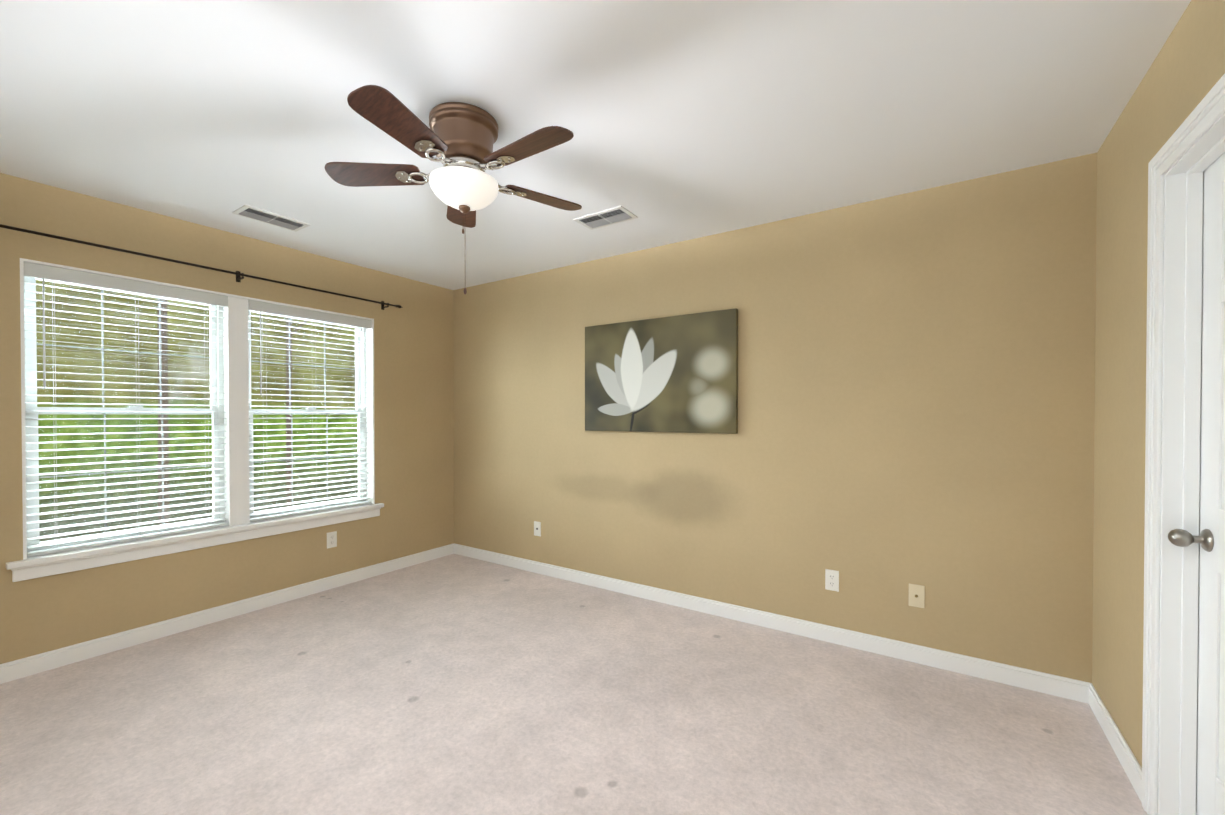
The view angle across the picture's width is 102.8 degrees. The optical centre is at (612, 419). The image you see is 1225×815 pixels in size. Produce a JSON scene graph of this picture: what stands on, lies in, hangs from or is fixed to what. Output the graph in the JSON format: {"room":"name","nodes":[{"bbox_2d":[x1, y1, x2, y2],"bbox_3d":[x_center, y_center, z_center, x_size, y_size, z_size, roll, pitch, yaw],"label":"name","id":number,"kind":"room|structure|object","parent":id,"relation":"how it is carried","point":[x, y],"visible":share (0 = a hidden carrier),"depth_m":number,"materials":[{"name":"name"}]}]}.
{"room":"empty bedroom","nodes":[
{"label":"empty bedroom","id":0,"kind":"room"},
{"bbox_2d":[0,173,453,663],"bbox_3d":[-2.472,0.033,3.180,0.170,2.440,3.370,0,1,33],"label":"wall","id":1,"kind":"structure","parent":0,"point":[414,409],"depth_m":3.06,"materials":[{"name":"paint"}]},
{"bbox_2d":[6,503,383,581],"bbox_3d":[-2.415,0.728,3.166,0.137,0.100,1.914,0,1,33],"label":"window sill","id":2,"kind":"structure","parent":1,"relation":"attached to","point":[33,567],"depth_m":2.85,"materials":[{"name":"white paint"}]},
{"bbox_2d":[20,258,374,559],"bbox_3d":[-2.462,-0.060,3.189,0.165,1.475,1.804,0,1,33],"label":"window","id":3,"kind":"structure","parent":1,"relation":"in","point":[234,365],"depth_m":3.12,"materials":[{"name":"white plastic"}]},
{"bbox_2d":[24,262,371,556],"bbox_3d":[-2.427,-0.055,3.166,0.079,1.458,1.776,0,1,33],"label":"window blinds","id":4,"kind":"object","parent":3,"relation":"attached to","point":[42,272],"visible":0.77,"depth_m":2.88,"materials":[{"name":"white plastic"}]},
{"bbox_2d":[0,224,402,309],"bbox_3d":[-2.361,-0.917,3.107,0.086,0.070,2.225,0,1,33],"label":"curtain rod","id":5,"kind":"object","parent":1,"relation":"attached to","point":[238,274],"visible":1,"depth_m":2.87,"materials":[{"name":"brown metal"}]},
{"bbox_2d":[0,544,451,683],"bbox_3d":[-2.398,1.207,3.136,0.014,0.092,3.300,0,1,33],"label":"baseboard","id":6,"kind":"structure","parent":1,"relation":"attached to","point":[24,667],"depth_m":2.93,"materials":[{"name":"white paint"}]},
{"bbox_2d":[327,531,336,548],"bbox_3d":[-2.079,0.888,3.624,0.007,0.115,0.070,0,1,33],"label":"electrical outlet","id":7,"kind":"object","parent":1,"relation":"attached to","point":[331,539],"visible":1,"depth_m":3.62,"materials":[{"name":"white plastic"}]},
{"bbox_2d":[0,554,1148,814],"bbox_3d":[-0.620,1.324,1.973,4.605,0.120,3.600,0,1,33],"label":"floor","id":8,"kind":"structure","parent":0,"point":[454,684],"depth_m":2.05,"materials":[{"name":"carpet"}]},
{"bbox_2d":[0,0,1190,289],"bbox_3d":[-0.620,-1.236,1.948,4.605,0.120,3.600,0,1,33],"label":"ceiling","id":9,"kind":"structure","parent":0,"point":[682,120],"depth_m":1.81,"materials":[{"name":"white paint"}]},
{"bbox_2d":[232,204,309,231],"bbox_3d":[-2.000,-1.179,2.876,0.185,0.010,0.335,0,1,33],"label":"ceiling vent","id":10,"kind":"object","parent":9,"relation":"in","point":[258,214],"visible":1,"depth_m":2.85,"materials":[{"name":"silver metal"}]},
{"bbox_2d":[325,85,581,293],"bbox_3d":[-0.558,-0.834,1.911,0.992,0.682,1.026,0,1,33],"label":"ceiling fan","id":11,"kind":"object","parent":9,"relation":"hanging from","point":[458,139],"visible":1,"depth_m":1.84,"materials":[{"name":"brown wood"}]},
{"bbox_2d":[573,206,637,229],"bbox_3d":[-0.042,-1.179,2.867,0.335,0.010,0.185,0,1,33],"label":"ceiling vent","id":12,"kind":"object","parent":9,"relation":"in","point":[607,217],"visible":1,"depth_m":2.85,"materials":[{"name":"silver metal"}]},
{"bbox_2d":[453,153,1096,682],"bbox_3d":[0.338,0.030,3.416,4.605,2.440,0.115,0,1,33],"label":"wall","id":13,"kind":"structure","parent":0,"point":[915,387],"depth_m":2.70,"materials":[{"name":"paint"}]},
{"bbox_2d":[534,521,540,535],"bbox_3d":[-0.612,0.885,3.977,0.070,0.115,0.005,0,1,33],"label":"electrical outlet","id":14,"kind":"object","parent":13,"relation":"attached to","point":[537,528],"visible":1,"depth_m":3.97,"materials":[{"name":"white plastic"}]},
{"bbox_2d":[585,308,737,433],"bbox_3d":[0.287,-0.305,3.354,1.165,0.775,0.034,0,1,33],"label":"picture","id":15,"kind":"object","parent":13,"relation":"attached to","point":[678,373],"visible":0.98,"depth_m":3.29},
{"bbox_2d":[452,543,1088,702],"bbox_3d":[0.326,1.205,3.358,4.320,0.092,0.014,0,1,33],"label":"baseboard","id":16,"kind":"structure","parent":13,"relation":"attached to","point":[1062,687],"depth_m":2.78,"materials":[{"name":"white paint"}]},
{"bbox_2d":[825,569,838,591],"bbox_3d":[1.238,0.905,2.759,0.070,0.115,0.007,0,1,33],"label":"electrical outlet","id":17,"kind":"object","parent":13,"relation":"attached to","point":[832,580],"visible":1,"depth_m":2.76,"materials":[{"name":"white plastic"}]},
{"bbox_2d":[909,584,924,607],"bbox_3d":[1.574,0.913,2.533,0.070,0.115,0.015,0,1,33],"label":"cable wall plate","id":18,"kind":"object","parent":13,"relation":"attached to","point":[916,595],"visible":1,"depth_m":2.53,"materials":[{"name":"beige plastic"}]},
{"bbox_2d":[1092,0,1224,767],"bbox_3d":[1.276,0.056,0.712,0.165,2.440,3.370,0,1,33],"label":"wall","id":19,"kind":"structure","parent":0,"point":[1185,73],"depth_m":1.79,"materials":[{"name":"paint"}]},
{"bbox_2d":[1084,682,1141,802],"bbox_3d":[1.927,1.219,1.875,0.014,0.092,0.652,0,1,33],"label":"baseboard","id":20,"kind":"structure","parent":19,"relation":"attached to","point":[1133,770],"depth_m":1.85,"materials":[{"name":"white paint"}]},
{"bbox_2d":[1142,74,1224,814],"bbox_3d":[1.526,0.221,1.154,0.132,2.102,0.976,0,1,33],"label":"door frame","id":21,"kind":"structure","parent":19,"relation":"attached to","point":[1191,150],"depth_m":1.51,"materials":[{"name":"white paint"}]},
{"bbox_2d":[1168,152,1224,814],"bbox_3d":[1.531,0.257,1.151,0.116,2.006,0.810,0,1,33],"label":"door","id":22,"kind":"structure","parent":19,"relation":"in","point":[1210,786],"depth_m":1.41,"materials":[{"name":"white paint"}]},
{"label":"outside","id":23,"kind":"structure","parent":0,"visible":0},
{"bbox_2d":[36,280,357,541],"bbox_3d":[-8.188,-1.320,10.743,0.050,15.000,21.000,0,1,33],"label":"window glass","id":24,"kind":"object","parent":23,"point":[56,353],"depth_m":9.55,"materials":[{"name":"clear glass"}]},
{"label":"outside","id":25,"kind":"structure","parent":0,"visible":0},
{"bbox_2d":[157,298,306,524],"bbox_3d":[-5.451,-1.812,9.935,2.650,12.003,12.670,0,1,33],"label":"trees","id":26,"kind":"object","parent":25,"point":[164,367],"depth_m":7.10,"materials":[{"name":"green plant"}]}
]}

